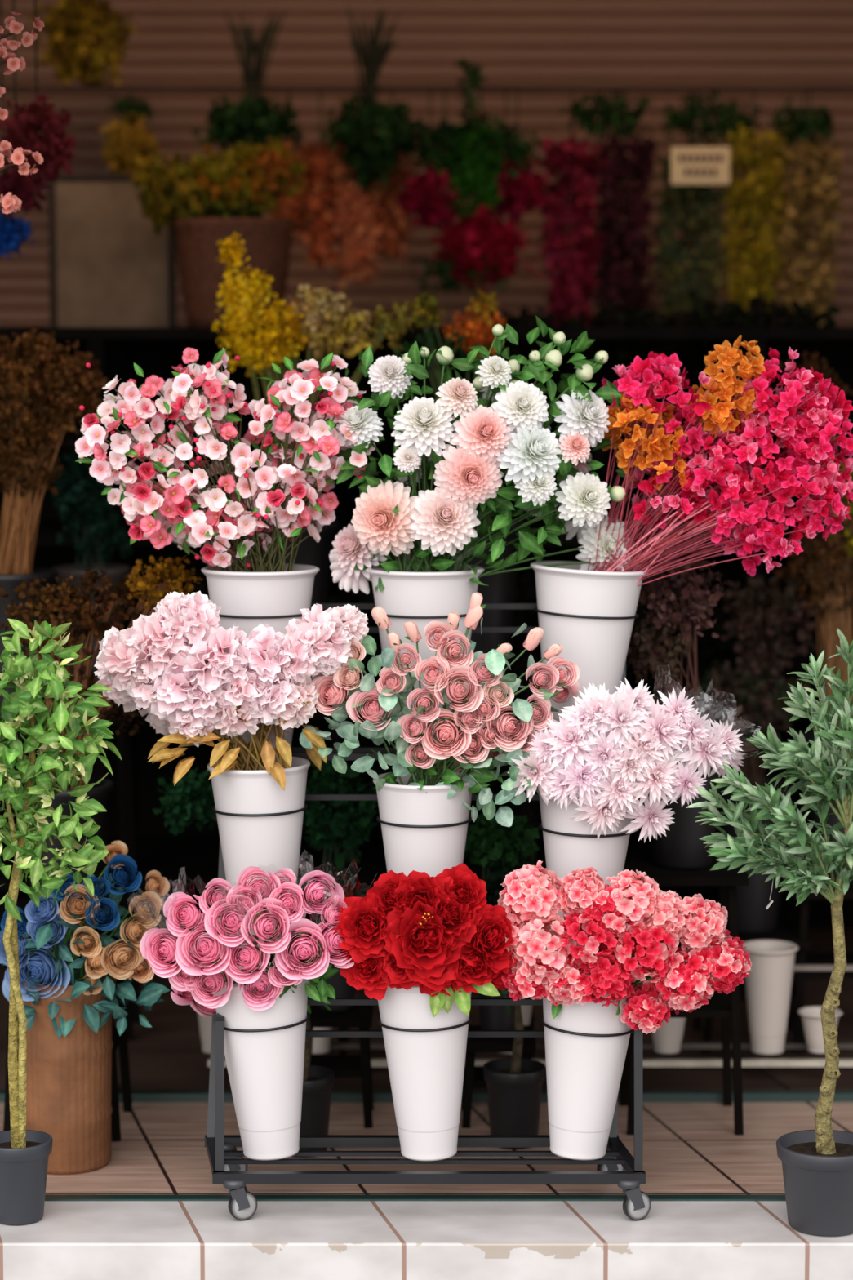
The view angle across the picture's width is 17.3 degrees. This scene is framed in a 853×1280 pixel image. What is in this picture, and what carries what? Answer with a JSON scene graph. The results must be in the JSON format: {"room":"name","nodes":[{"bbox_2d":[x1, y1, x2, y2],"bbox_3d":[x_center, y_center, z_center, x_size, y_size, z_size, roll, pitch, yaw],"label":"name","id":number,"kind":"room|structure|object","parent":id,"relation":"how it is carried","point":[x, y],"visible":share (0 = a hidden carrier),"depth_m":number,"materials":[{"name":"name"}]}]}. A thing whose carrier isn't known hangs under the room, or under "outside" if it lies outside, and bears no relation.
{"room":"flower shop","nodes":[
{"label":"flower shop","id":0,"kind":"room"},
{"bbox_2d":[99,90,161,173],"bbox_3d":[-0.843,-1.423,7.992,0.179,0.294,0.189,0,6,0],"label":"bunch","id":1,"kind":"object","parent":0,"point":[129,138],"depth_m":7.96,"materials":[{"name":"yellow plant"}]},
{"bbox_2d":[75,346,376,572],"bbox_3d":[-0.412,-0.344,5.737,0.622,0.507,0.314,0,6,0],"label":"bouquet","id":2,"kind":"object","parent":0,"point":[233,533],"visible":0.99,"depth_m":5.69,"materials":[{"name":"plant"}]},
{"bbox_2d":[191,84,428,195],"bbox_3d":[-0.322,-1.404,7.899,0.670,0.312,0.312,0,6,0],"label":"hanging plants","id":3,"kind":"object","parent":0,"point":[393,129],"depth_m":7.84,"materials":[{"name":"green plant"}]},
{"bbox_2d":[263,90,419,288],"bbox_3d":[-0.253,-1.288,8.013,0.475,0.566,0.196,0,6,0],"label":"flowers","id":4,"kind":"object","parent":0,"point":[326,221],"depth_m":7.98,"materials":[{"name":"orange plant"}]},
{"bbox_2d":[0,927,852,1194],"bbox_3d":[0.000,1.018,7.533,4.400,0.200,3.830,0,6,0],"label":"floor","id":5,"kind":"structure","parent":0,"point":[690,1148],"depth_m":6.15,"materials":[{"name":"brown tile"}]},
{"bbox_2d":[0,11,44,214],"bbox_3d":[-0.893,-0.098,5.823,0.235,2.378,0.120,0,6,0],"label":"branch","id":6,"kind":"object","parent":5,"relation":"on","point":[10,203],"visible":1,"depth_m":5.70,"materials":[{"name":"plant"}]},
{"bbox_2d":[0,728,66,924],"bbox_3d":[-0.963,0.605,6.599,0.260,0.818,0.260,0,6,0],"label":"plant stand","id":7,"kind":"object","parent":5,"relation":"on","point":[20,903],"visible":0.04,"depth_m":6.61,"materials":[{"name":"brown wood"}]},
{"bbox_2d":[0,567,57,723],"bbox_3d":[-0.963,0.019,6.538,0.212,0.360,0.212,0,6,0],"label":"flower vase","id":8,"kind":"object","parent":7,"relation":"on","point":[8,583],"visible":0.24,"depth_m":6.45,"materials":[{"name":"plastic"}]},
{"bbox_2d":[0,323,107,574],"bbox_3d":[-0.885,-0.419,6.496,0.306,0.623,0.270,0,6,3],"label":"hydrangea bouquet","id":9,"kind":"object","parent":8,"relation":"in","point":[25,384],"visible":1,"depth_m":6.45,"materials":[{"name":"plant"}]},
{"bbox_2d":[0,934,132,1142],"bbox_3d":[-0.783,0.867,6.124,0.260,0.398,0.260,0,6,0],"label":"plant stand","id":10,"kind":"object","parent":5,"relation":"on","point":[121,1042],"visible":0.21,"depth_m":6.02,"materials":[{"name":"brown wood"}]},
{"bbox_2d":[22,776,113,951],"bbox_3d":[-0.783,0.489,6.084,0.212,0.360,0.212,0,6,0],"label":"flower vase","id":11,"kind":"object","parent":10,"relation":"on","point":[100,792],"visible":0.24,"depth_m":6.01,"materials":[{"name":"plastic"}]},
{"bbox_2d":[0,555,203,790],"bbox_3d":[-0.703,0.091,6.042,0.452,0.544,0.202,0,6,-2],"label":"bouquet","id":12,"kind":"object","parent":11,"relation":"in","point":[78,606],"visible":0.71,"depth_m":6.01,"materials":[{"name":"plant"}]},
{"bbox_2d":[22,963,115,1175],"bbox_3d":[-0.752,0.894,5.846,0.214,0.400,0.214,0,6,0],"label":"planter","id":13,"kind":"object","parent":5,"relation":"on","point":[68,1078],"visible":0.59,"depth_m":5.77,"materials":[{"name":"wood"}]},
{"bbox_2d":[0,840,170,1038],"bbox_3d":[-0.711,0.616,5.787,0.381,0.403,0.279,0,6,0],"label":"bouquet","id":14,"kind":"object","parent":13,"relation":"in","point":[39,953],"visible":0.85,"depth_m":5.72,"materials":[{"name":"plant"}]},
{"bbox_2d":[100,707,140,1040],"bbox_3d":[-0.821,0.578,6.948,0.200,0.799,0.200,0,6,0],"label":"plant stand","id":15,"kind":"object","parent":5,"relation":"on","point":[124,744],"visible":0.24,"depth_m":6.89,"materials":[{"name":"black metal"}]},
{"bbox_2d":[52,564,130,714],"bbox_3d":[-0.821,0.000,6.888,0.191,0.360,0.191,0,6,0],"label":"flower vase","id":16,"kind":"object","parent":15,"relation":"on","point":[116,572],"visible":0.23,"depth_m":6.82,"materials":[{"name":"plastic"}]},
{"bbox_2d":[49,433,133,569],"bbox_3d":[-0.816,-0.321,6.857,0.208,0.388,0.214,0,6,0],"label":"bouquet","id":17,"kind":"object","parent":16,"relation":"in","point":[85,515],"visible":0.88,"depth_m":6.83,"materials":[{"name":"plant"}]},
{"bbox_2d":[298,959,339,1157],"bbox_3d":[-0.266,0.857,5.908,0.136,0.457,0.191,2,6,18],"label":"potted plant","id":18,"kind":"object","parent":5,"relation":"on","point":[318,1082],"visible":0.27,"depth_m":5.89,"materials":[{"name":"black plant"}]},
{"bbox_2d":[297,705,349,1054],"bbox_3d":[-0.315,0.537,6.743,0.260,0.922,0.260,0,6,0],"label":"plant stand","id":19,"kind":"object","parent":5,"relation":"on","point":[335,738],"visible":0.06,"depth_m":6.66,"materials":[{"name":"black metal"}]},
{"bbox_2d":[260,520,337,611],"bbox_3d":[-0.315,-0.101,6.676,0.212,0.360,0.212,0,6,0],"label":"flower vase","id":20,"kind":"object","parent":19,"relation":"on","point":[310,552],"visible":0.13,"depth_m":6.61,"materials":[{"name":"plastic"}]},
{"bbox_2d":[211,231,413,523],"bbox_3d":[-0.267,-0.593,6.626,0.476,0.733,0.180,0,6,0],"label":"bouquet","id":21,"kind":"object","parent":20,"relation":"in","point":[253,322],"visible":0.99,"depth_m":6.58,"materials":[{"name":"plant"}]},
{"bbox_2d":[309,1005,373,1128],"bbox_3d":[-0.199,0.936,6.192,0.162,0.245,0.162,0,6,0],"label":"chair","id":22,"kind":"object","parent":5,"relation":"on","point":[361,1016],"visible":0.58,"depth_m":6.12,"materials":[{"name":"black metal"}]},
{"bbox_2d":[306,892,364,1013],"bbox_3d":[-0.199,0.689,6.166,0.127,0.250,0.127,0,6,0],"label":"flower vase","id":23,"kind":"object","parent":22,"relation":"on","point":[342,989],"visible":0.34,"depth_m":6.13,"materials":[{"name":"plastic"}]},
{"bbox_2d":[152,760,379,916],"bbox_3d":[-0.349,0.428,6.134,0.516,0.381,0.220,0,6,0],"label":"bouquet","id":24,"kind":"object","parent":23,"relation":"in","point":[347,823],"visible":0.85,"depth_m":6.11,"materials":[{"name":"plant"}]},
{"bbox_2d":[0,327,852,934],"bbox_3d":[0.000,0.034,7.595,3.480,1.745,0.660,0,6,0],"label":"shop interior","id":25,"kind":"object","parent":5,"relation":"on","point":[188,860],"visible":0.2,"depth_m":7.82,"materials":[{"name":"brown wood"}]},
{"bbox_2d":[26,400,165,527],"bbox_3d":[-0.871,-0.482,7.439,0.374,0.375,0.347,0,6,0],"label":"foliage","id":26,"kind":"object","parent":25,"relation":"on","point":[65,448],"visible":0.1,"depth_m":7.38,"materials":[{"name":"plant"}]},
{"bbox_2d":[47,173,176,327],"bbox_3d":[-0.860,-1.064,7.681,0.345,0.420,0.030,0,6,0],"label":"panel","id":27,"kind":"object","parent":25,"relation":"on","point":[108,267],"visible":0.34,"depth_m":7.67,"materials":[{"name":"dark wood"},{"name":"cork"}]},
{"bbox_2d":[122,557,209,629],"bbox_3d":[-0.668,-0.037,7.477,0.402,0.381,0.366,0,6,0],"label":"foliage","id":28,"kind":"object","parent":25,"relation":"on","point":[202,587],"visible":0.06,"depth_m":7.45,"materials":[{"name":"plant"}]},
{"bbox_2d":[171,217,296,327],"bbox_3d":[-0.513,-0.973,7.459,0.334,0.285,0.334,0,6,0],"label":"flower pot","id":29,"kind":"object","parent":25,"relation":"on","point":[268,242],"visible":0.69,"depth_m":7.34,"materials":[{"name":"terracotta"}]},
{"bbox_2d":[128,134,306,235],"bbox_3d":[-0.555,-1.184,7.433,0.475,0.313,0.294,-1,6,-6],"label":"bouquet","id":30,"kind":"object","parent":29,"relation":"in","point":[231,185],"visible":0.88,"depth_m":7.37,"materials":[{"name":"plant"}]},
{"bbox_2d":[191,386,337,499],"bbox_3d":[-0.421,-0.482,7.443,0.353,0.375,0.371,6,8,44],"label":"foliage","id":31,"kind":"object","parent":25,"relation":"on","point":[250,397],"visible":0.05,"depth_m":7.41,"materials":[{"name":"plant"}]},
{"bbox_2d":[291,719,395,863],"bbox_3d":[-0.238,0.386,7.537,0.389,0.427,0.346,2,6,14],"label":"foliage","id":32,"kind":"object","parent":25,"relation":"on","point":[364,741],"visible":0.12,"depth_m":7.47,"materials":[{"name":"plant"}]},
{"bbox_2d":[326,569,382,679],"bbox_3d":[-0.200,-0.032,7.488,0.377,0.369,0.353,3,7,25],"label":"foliage","id":33,"kind":"object","parent":25,"relation":"on","point":[334,596],"visible":0.11,"depth_m":7.42,"materials":[{"name":"plant"}]},
{"bbox_2d":[359,404,439,497],"bbox_3d":[0.009,-0.469,7.435,0.387,0.350,0.344,0,6,0],"label":"foliage","id":34,"kind":"object","parent":25,"relation":"on","point":[388,441],"visible":0.08,"depth_m":7.42,"materials":[{"name":"plant"}]},
{"bbox_2d":[459,719,541,861],"bbox_3d":[0.268,0.397,7.537,0.400,0.406,0.320,0,6,0],"label":"foliage","id":35,"kind":"object","parent":25,"relation":"on","point":[495,786],"visible":0.05,"depth_m":7.46,"materials":[{"name":"plant"}]},
{"bbox_2d":[501,559,542,697],"bbox_3d":[0.254,-0.030,7.485,0.407,0.366,0.346,0,6,0],"label":"foliage","id":36,"kind":"object","parent":25,"relation":"on","point":[524,593],"visible":0.2,"depth_m":7.40,"materials":[{"name":"green plant"}]},
{"bbox_2d":[469,306,574,367],"bbox_3d":[0.237,-0.800,7.412,0.266,0.163,0.293,-4,7,-36],"label":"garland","id":37,"kind":"object","parent":25,"relation":"on","point":[522,321],"visible":0.34,"depth_m":7.35,"materials":[{"name":"plant"}]},
{"bbox_2d":[546,400,657,512],"bbox_3d":[0.435,-0.466,7.441,0.380,0.344,0.339,-3,7,-25],"label":"foliage","id":38,"kind":"object","parent":25,"relation":"on","point":[602,456],"visible":0.1,"depth_m":7.37,"materials":[{"name":"plant"}]},
{"bbox_2d":[632,564,785,695],"bbox_3d":[0.731,-0.024,7.479,0.454,0.355,0.350,0,6,0],"label":"dried flowers","id":39,"kind":"object","parent":25,"relation":"on","point":[711,646],"visible":0.31,"depth_m":7.42,"materials":[{"name":"plant"}]},
{"bbox_2d":[681,296,839,357],"bbox_3d":[0.861,-0.810,7.387,0.446,0.193,0.318,0,6,0],"label":"garland","id":40,"kind":"object","parent":25,"relation":"on","point":[734,315],"visible":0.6,"depth_m":7.38,"materials":[{"name":"plant"}]},
{"bbox_2d":[760,693,813,816],"bbox_3d":[1.047,0.371,7.537,0.401,0.457,0.370,0,6,0],"label":"foliage","id":41,"kind":"object","parent":25,"relation":"on","point":[784,736],"visible":0.02,"depth_m":7.52,"materials":[{"name":"plant"}]},
{"bbox_2d":[0,1089,852,1102],"bbox_3d":[0.000,1.032,6.348,4.400,0.020,0.030,0,6,0],"label":"trim","id":42,"kind":"structure","parent":5,"relation":"on","point":[137,1095],"depth_m":6.33,"materials":[{"name":"metal"}]},
{"bbox_2d":[204,603,651,1220],"bbox_3d":[-0.006,0.520,5.710,0.892,1.172,0.623,0,6,0],"label":"display rack","id":43,"kind":"object","parent":5,"relation":"on","point":[228,1166],"visible":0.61,"depth_m":5.57,"materials":[{"name":"metal"}]},
{"bbox_2d":[207,756,310,947],"bbox_3d":[-0.339,0.430,5.686,0.208,0.371,0.208,0,6,0],"label":"bucket","id":44,"kind":"object","parent":43,"relation":"hanging from","point":[271,844],"visible":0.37,"depth_m":5.61,"materials":[{"name":"plastic"}]},
{"bbox_2d":[93,591,368,790],"bbox_3d":[-0.394,0.105,5.645,0.546,0.422,0.334,-1,6,-7],"label":"hydrangea bouquet","id":45,"kind":"object","parent":44,"relation":"in","point":[197,681],"visible":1,"depth_m":5.54,"materials":[{"name":"plant"}]},
{"bbox_2d":[211,962,308,1160],"bbox_3d":[-0.330,0.839,5.568,0.204,0.372,0.204,0,6,0],"label":"bucket","id":46,"kind":"object","parent":43,"relation":"hanging from","point":[265,1069],"visible":0.79,"depth_m":5.51,"materials":[{"name":"plastic"}]},
{"bbox_2d":[139,866,354,1016],"bbox_3d":[-0.348,0.597,5.547,0.488,0.353,0.324,-1,6,-10],"label":"bouquet","id":47,"kind":"object","parent":46,"relation":"in","point":[201,957],"visible":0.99,"depth_m":5.43,"materials":[{"name":"plant"}]},
{"bbox_2d":[201,563,319,752],"bbox_3d":[-0.343,0.038,5.816,0.244,0.378,0.244,0,6,0],"label":"bucket","id":48,"kind":"object","parent":43,"relation":"hanging from","point":[285,593],"visible":0.3,"depth_m":5.71,"materials":[{"name":"plastic"}]},
{"bbox_2d":[373,771,471,876],"bbox_3d":[-0.004,0.447,5.688,0.208,0.338,0.208,0,6,0],"label":"bucket","id":49,"kind":"object","parent":43,"relation":"hanging from","point":[430,851],"visible":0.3,"depth_m":5.61,"materials":[{"name":"plastic"}]},
{"bbox_2d":[298,592,580,826],"bbox_3d":[0.029,0.132,5.643,0.562,0.461,0.324,0,6,3],"label":"bouquet","id":50,"kind":"object","parent":49,"relation":"in","point":[472,717],"visible":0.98,"depth_m":5.55,"materials":[{"name":"plant"}]},
{"bbox_2d":[377,985,471,1160],"bbox_3d":[-0.006,0.841,5.568,0.204,0.368,0.204,0,6,0],"label":"bucket","id":51,"kind":"object","parent":43,"relation":"hanging from","point":[426,1069],"visible":0.82,"depth_m":5.51,"materials":[{"name":"plastic"}]},
{"bbox_2d":[333,862,519,1017],"bbox_3d":[0.009,0.576,5.518,0.381,0.299,0.330,0,6,0],"label":"bouquet","id":52,"kind":"object","parent":51,"relation":"in","point":[439,935],"visible":1,"depth_m":5.41,"materials":[{"name":"plant"}]},
{"bbox_2d":[368,564,484,750],"bbox_3d":[-0.003,0.038,5.816,0.244,0.378,0.244,0,6,0],"label":"bucket","id":53,"kind":"object","parent":43,"relation":"hanging from","point":[403,593],"visible":0.31,"depth_m":5.71,"materials":[{"name":"plastic"}]},
{"bbox_2d":[328,315,635,594],"bbox_3d":[0.110,-0.372,5.756,0.637,0.582,0.354,0,6,4],"label":"bouquet","id":54,"kind":"object","parent":53,"relation":"in","point":[464,443],"visible":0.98,"depth_m":5.67,"materials":[{"name":"plant"}]},
{"bbox_2d":[536,787,632,931],"bbox_3d":[0.326,0.457,5.689,0.208,0.318,0.208,0,6,0],"label":"bucket","id":55,"kind":"object","parent":43,"relation":"hanging from","point":[564,855],"visible":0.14,"depth_m":5.61,"materials":[{"name":"plastic"}]},
{"bbox_2d":[530,560,648,722],"bbox_3d":[0.336,0.034,5.815,0.244,0.388,0.244,0,6,0],"label":"bucket","id":56,"kind":"object","parent":43,"relation":"hanging from","point":[599,647],"visible":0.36,"depth_m":5.73,"materials":[{"name":"plastic"}]},
{"bbox_2d":[587,334,852,586],"bbox_3d":[0.602,-0.358,5.753,0.585,0.533,0.295,0,6,-2],"label":"bouquet","id":57,"kind":"object","parent":56,"relation":"in","point":[749,510],"visible":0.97,"depth_m":5.69,"materials":[{"name":"plant"}]},
{"bbox_2d":[542,977,640,1159],"bbox_3d":[0.325,0.844,5.569,0.204,0.361,0.204,0,6,0],"label":"bucket","id":58,"kind":"object","parent":43,"relation":"hanging from","point":[584,1073],"visible":0.73,"depth_m":5.51,"materials":[{"name":"plastic"}]},
{"bbox_2d":[497,860,751,1034],"bbox_3d":[0.382,0.594,5.550,0.529,0.348,0.394,1,6,5],"label":"hydrangea bouquet","id":59,"kind":"object","parent":58,"relation":"in","point":[594,951],"visible":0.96,"depth_m":5.41,"materials":[{"name":"plant"}]},
{"bbox_2d":[461,1025,536,1128],"bbox_3d":[0.158,0.964,6.195,0.162,0.191,0.162,0,6,0],"label":"plant stand","id":60,"kind":"object","parent":5,"relation":"on","point":[473,1076],"visible":0.44,"depth_m":6.12,"materials":[{"name":"black metal"}]},
{"bbox_2d":[477,988,515,1030],"bbox_3d":[0.158,0.743,6.171,0.127,0.250,0.127,0,6,0],"label":"flower vase","id":61,"kind":"object","parent":60,"relation":"on","point":[491,1017],"visible":0.16,"depth_m":6.14,"materials":[{"name":"plastic"}]},
{"bbox_2d":[463,813,542,913],"bbox_3d":[0.165,0.519,6.149,0.187,0.304,0.196,4,7,32],"label":"bouquet","id":62,"kind":"object","parent":61,"relation":"in","point":[500,857],"visible":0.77,"depth_m":6.11,"materials":[{"name":"leaves"},{"name":"plant stems"}]},
{"bbox_2d":[468,666,537,1058],"bbox_3d":[0.131,0.537,6.743,0.260,0.922,0.260,0,6,0],"label":"plant stand","id":63,"kind":"object","parent":5,"relation":"on","point":[524,808],"visible":0.1,"depth_m":6.63,"materials":[{"name":"black metal"}]},
{"bbox_2d":[458,519,526,674],"bbox_3d":[0.131,-0.101,6.676,0.212,0.360,0.212,0,6,0],"label":"flower vase","id":64,"kind":"object","parent":63,"relation":"on","point":[501,588],"visible":0.18,"depth_m":6.61,"materials":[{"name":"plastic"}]},
{"bbox_2d":[387,288,506,524],"bbox_3d":[0.048,-0.527,6.627,0.284,0.601,0.172,0,6,0],"label":"bouquet","id":65,"kind":"object","parent":64,"relation":"in","point":[480,328],"visible":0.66,"depth_m":6.59,"materials":[{"name":"plant"}]},
{"bbox_2d":[483,989,546,1149],"bbox_3d":[0.206,0.864,5.962,0.146,0.432,0.194,-3,7,-27],"label":"potted plant","id":66,"kind":"object","parent":5,"relation":"on","point":[513,1084],"visible":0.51,"depth_m":5.95,"materials":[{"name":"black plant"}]},
{"bbox_2d":[207,964,852,1073],"bbox_3d":[0.275,0.898,6.493,1.550,0.257,0.188,0,6,0],"label":"shelf","id":67,"kind":"object","parent":5,"relation":"on","point":[334,1045],"visible":0.13,"depth_m":6.42,"materials":[{"name":"paint"}]},
{"bbox_2d":[196,1003,224,1053],"bbox_3d":[-0.491,0.866,6.486,0.106,0.172,0.106,0,6,0],"label":"bucket","id":68,"kind":"object","parent":67,"relation":"on","point":[205,1022],"visible":0.2,"depth_m":6.46,"materials":[{"name":"plastic"}]},
{"bbox_2d":[651,1017,685,1054],"bbox_3d":[0.557,0.890,6.489,0.110,0.124,0.110,0,6,0],"label":"bucket","id":69,"kind":"object","parent":67,"relation":"on","point":[668,1039],"visible":0.55,"depth_m":6.46,"materials":[{"name":"plastic"}]},
{"bbox_2d":[742,939,798,1055],"bbox_3d":[0.790,0.828,6.482,0.136,0.248,0.136,0,6,0],"label":"bucket","id":70,"kind":"object","parent":67,"relation":"on","point":[768,985],"visible":0.93,"depth_m":6.44,"materials":[{"name":"plastic"}]},
{"bbox_2d":[798,1006,842,1053],"bbox_3d":[0.910,0.905,6.490,0.102,0.095,0.102,0,6,0],"label":"bucket","id":71,"kind":"object","parent":67,"relation":"on","point":[811,1015],"visible":0.69,"depth_m":6.46,"materials":[{"name":"plastic"}]},
{"bbox_2d":[619,854,749,1135],"bbox_3d":[0.560,0.776,6.165,0.260,0.569,0.260,0,6,0],"label":"table","id":72,"kind":"object","parent":5,"relation":"on","point":[726,1006],"visible":0.49,"depth_m":6.06,"materials":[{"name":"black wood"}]},
{"bbox_2d":[648,695,733,870],"bbox_3d":[0.560,0.313,6.116,0.212,0.360,0.212,0,6,0],"label":"flower vase","id":73,"kind":"object","parent":72,"relation":"on","point":[682,848],"visible":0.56,"depth_m":6.06,"materials":[{"name":"plastic"}]},
{"bbox_2d":[626,546,725,706],"bbox_3d":[0.530,-0.013,6.083,0.230,0.398,0.233,0,6,0],"label":"bouquet","id":74,"kind":"object","parent":73,"relation":"in","point":[660,614],"visible":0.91,"depth_m":6.06,"materials":[{"name":"plant"}]},
{"bbox_2d":[693,918,811,1053],"bbox_3d":[0.793,0.847,6.876,0.260,0.280,0.260,0,6,0],"label":"plant stand","id":75,"kind":"object","parent":5,"relation":"on","point":[786,931],"visible":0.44,"depth_m":6.78,"materials":[{"name":"black metal"}]},
{"bbox_2d":[716,776,795,933],"bbox_3d":[0.793,0.527,6.843,0.212,0.360,0.212,0,6,0],"label":"flower vase","id":76,"kind":"object","parent":75,"relation":"on","point":[753,900],"visible":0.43,"depth_m":6.79,"materials":[{"name":"plastic"}]},
{"bbox_2d":[688,573,818,788],"bbox_3d":[0.788,0.119,6.801,0.322,0.564,0.253,0,6,0],"label":"bouquet","id":77,"kind":"object","parent":76,"relation":"in","point":[741,682],"visible":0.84,"depth_m":6.76,"materials":[{"name":"plant"}]},
{"bbox_2d":[782,877,852,1053],"bbox_3d":[1.010,0.787,6.870,0.260,0.400,0.260,0,6,0],"label":"plant stand","id":78,"kind":"object","parent":5,"relation":"on","point":[804,958],"visible":0.41,"depth_m":6.76,"materials":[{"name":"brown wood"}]},
{"bbox_2d":[798,729,852,884],"bbox_3d":[1.010,0.408,6.830,0.212,0.360,0.212,0,6,0],"label":"flower vase","id":79,"kind":"object","parent":78,"relation":"on","point":[833,820],"visible":0.13,"depth_m":6.78,"materials":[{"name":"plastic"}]},
{"bbox_2d":[773,351,852,724],"bbox_3d":[0.958,-0.207,6.775,0.235,0.977,0.242,0,6,0],"label":"bouquet","id":80,"kind":"object","parent":79,"relation":"in","point":[832,584],"visible":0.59,"depth_m":6.76,"materials":[{"name":"plant"}]},
{"bbox_2d":[0,85,852,90],"bbox_3d":[0.000,-1.851,7.950,3.800,0.580,0.014,0,6,0],"label":"hanging rail","id":81,"kind":"object","parent":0,"point":[6,87],"depth_m":7.97,"materials":[{"name":"metal"}]},
{"bbox_2d":[587,90,662,324],"bbox_3d":[0.569,-1.165,8.022,0.218,0.813,0.203,0,6,0],"label":"garland","id":82,"kind":"object","parent":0,"point":[637,215],"depth_m":7.99},
{"bbox_2d":[506,676,746,843],"bbox_3d":[0.431,0.220,5.651,0.555,0.359,0.348,0,6,0],"label":"bouquet","id":83,"kind":"object","parent":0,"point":[617,748],"visible":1,"depth_m":5.53,"materials":[{"name":"plant"}]},
{"bbox_2d":[649,88,760,320],"bbox_3d":[0.796,-1.179,8.014,0.319,0.784,0.223,0,6,0],"label":"hanging plant","id":84,"kind":"object","parent":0,"point":[679,206],"depth_m":7.99,"materials":[{"name":"green plant"}]},
{"bbox_2d":[768,90,847,327],"bbox_3d":[1.087,-1.192,8.023,0.229,0.761,0.216,0,6,0],"label":"garland","id":85,"kind":"object","parent":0,"point":[828,165],"depth_m":7.98},
{"bbox_3d":[0.000,-2.111,7.169,4.600,0.100,3.900,0,6,0],"label":"ceiling","id":86,"kind":"structure","parent":0,"visible":0},
{"bbox_2d":[0,0,35,259],"bbox_3d":[-1.033,-1.472,6.790,0.154,1.092,0.153,0,6,0],"label":"bunch","id":87,"kind":"object","parent":86,"relation":"hanging from","point":[10,232],"visible":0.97,"depth_m":6.81,"materials":[{"name":"plant"}]},
{"bbox_2d":[0,188,49,327],"bbox_3d":[-1.293,-1.229,9.034,0.159,0.440,0.034,0,6,0],"label":"roller shutter","id":88,"kind":"object","parent":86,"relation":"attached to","point":[24,302],"depth_m":9.03,"materials":[{"name":"paint"}]},
{"bbox_2d":[0,0,76,217],"bbox_3d":[-0.957,-1.519,6.773,0.227,0.994,0.251,0,6,0],"label":"bunch","id":89,"kind":"object","parent":86,"relation":"hanging from","point":[21,125],"visible":0.78,"depth_m":6.78,"materials":[{"name":"plant"}]},
{"bbox_2d":[29,0,137,87],"bbox_3d":[-0.971,-1.851,7.956,0.269,0.581,0.224,-3,7,-28],"label":"bunch","id":90,"kind":"object","parent":86,"relation":"hanging from","point":[85,15],"visible":1,"depth_m":7.93,"materials":[{"name":"plant"}]},
{"bbox_2d":[0,90,244,173],"bbox_3d":[-0.973,-1.626,8.992,0.778,0.260,0.034,0,6,0],"label":"roller shutter","id":91,"kind":"object","parent":86,"relation":"attached to","point":[176,113],"depth_m":8.98,"materials":[{"name":"paint"}]},
{"bbox_2d":[284,204,554,327],"bbox_3d":[-0.024,-1.203,9.037,0.867,0.388,0.034,0,6,0],"label":"wall","id":92,"kind":"structure","parent":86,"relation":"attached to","point":[527,290],"depth_m":9.03,"materials":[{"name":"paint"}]},
{"bbox_2d":[395,57,547,298],"bbox_3d":[0.129,-1.299,7.902,0.408,0.637,0.266,0,6,0],"label":"flowers","id":93,"kind":"object","parent":86,"relation":"hanging from","point":[483,249],"visible":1,"depth_m":7.87,"materials":[{"name":"red plant"}]},
{"bbox_2d":[225,4,399,106],"bbox_3d":[-0.322,-1.661,7.973,0.490,0.291,0.194,0,6,0],"label":"leaves","id":94,"kind":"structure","parent":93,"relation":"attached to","point":[373,60],"depth_m":7.94,"materials":[{"name":"green plant"}]},
{"bbox_2d":[101,0,852,85],"bbox_3d":[0.162,-1.906,8.963,2.398,0.266,0.034,0,6,0],"label":"siding","id":95,"kind":"object","parent":86,"relation":"attached to","point":[624,42],"depth_m":8.95,"materials":[{"name":"paint"}]},
{"bbox_2d":[533,90,654,327],"bbox_3d":[0.471,-1.197,8.025,0.330,0.761,0.204,-1,6,-11],"label":"flowers","id":96,"kind":"object","parent":86,"relation":"hanging from","point":[577,280],"visible":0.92,"depth_m":7.98,"materials":[{"name":"plant"}]},
{"bbox_2d":[471,90,852,327],"bbox_3d":[0.758,-1.383,9.018,1.230,0.749,0.034,0,6,0],"label":"wall","id":97,"kind":"structure","parent":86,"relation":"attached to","point":[539,110],"depth_m":8.98,"materials":[{"name":"paint"}]},
{"bbox_2d":[671,84,729,184],"bbox_3d":[0.767,-1.417,7.865,0.164,0.280,0.063,0,6,0],"label":"price sign","id":98,"kind":"object","parent":86,"relation":"hanging from","point":[700,165],"visible":1,"depth_m":7.85,"materials":[{"name":"plastic"}]},
{"bbox_2d":[714,87,790,313],"bbox_3d":[0.927,-1.200,7.990,0.208,0.738,0.202,-4,7,-31],"label":"garland","id":99,"kind":"object","parent":86,"relation":"hanging from","point":[746,282],"visible":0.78,"depth_m":7.95,"materials":[{"name":"plant"}]},
{"bbox_3d":[0.000,2.008,-0.448,16.000,0.100,11.690,0,6,0],"label":"ground","id":100,"kind":"structure","parent":0,"visible":0},
{"bbox_2d":[0,1200,852,1279],"bbox_3d":[0.000,1.233,5.489,4.400,0.200,0.280,0,6,0],"label":"step","id":101,"kind":"structure","parent":100,"relation":"on","point":[72,1240],"depth_m":5.35,"materials":[{"name":"stone"}]},
{"bbox_2d":[0,618,121,1225],"bbox_3d":[-0.781,0.542,5.433,0.390,1.183,0.260,0,6,0],"label":"tree","id":102,"kind":"object","parent":101,"relation":"on","point":[24,1153],"visible":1,"depth_m":5.40,"materials":[{"name":"green plant"}]},
{"bbox_2d":[44,1194,786,1200],"bbox_3d":[0.000,1.117,5.617,4.400,0.004,0.030,0,6,0],"label":"trim","id":103,"kind":"structure","parent":101,"relation":"on","point":[47,1197],"depth_m":5.62,"materials":[{"name":"metal"}]},
{"bbox_2d":[686,628,852,1235],"bbox_3d":[0.713,0.556,5.383,0.432,1.164,0.246,1,6,5],"label":"tree","id":104,"kind":"object","parent":101,"relation":"on","point":[817,1164],"visible":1,"depth_m":5.37,"materials":[{"name":"green plant"}]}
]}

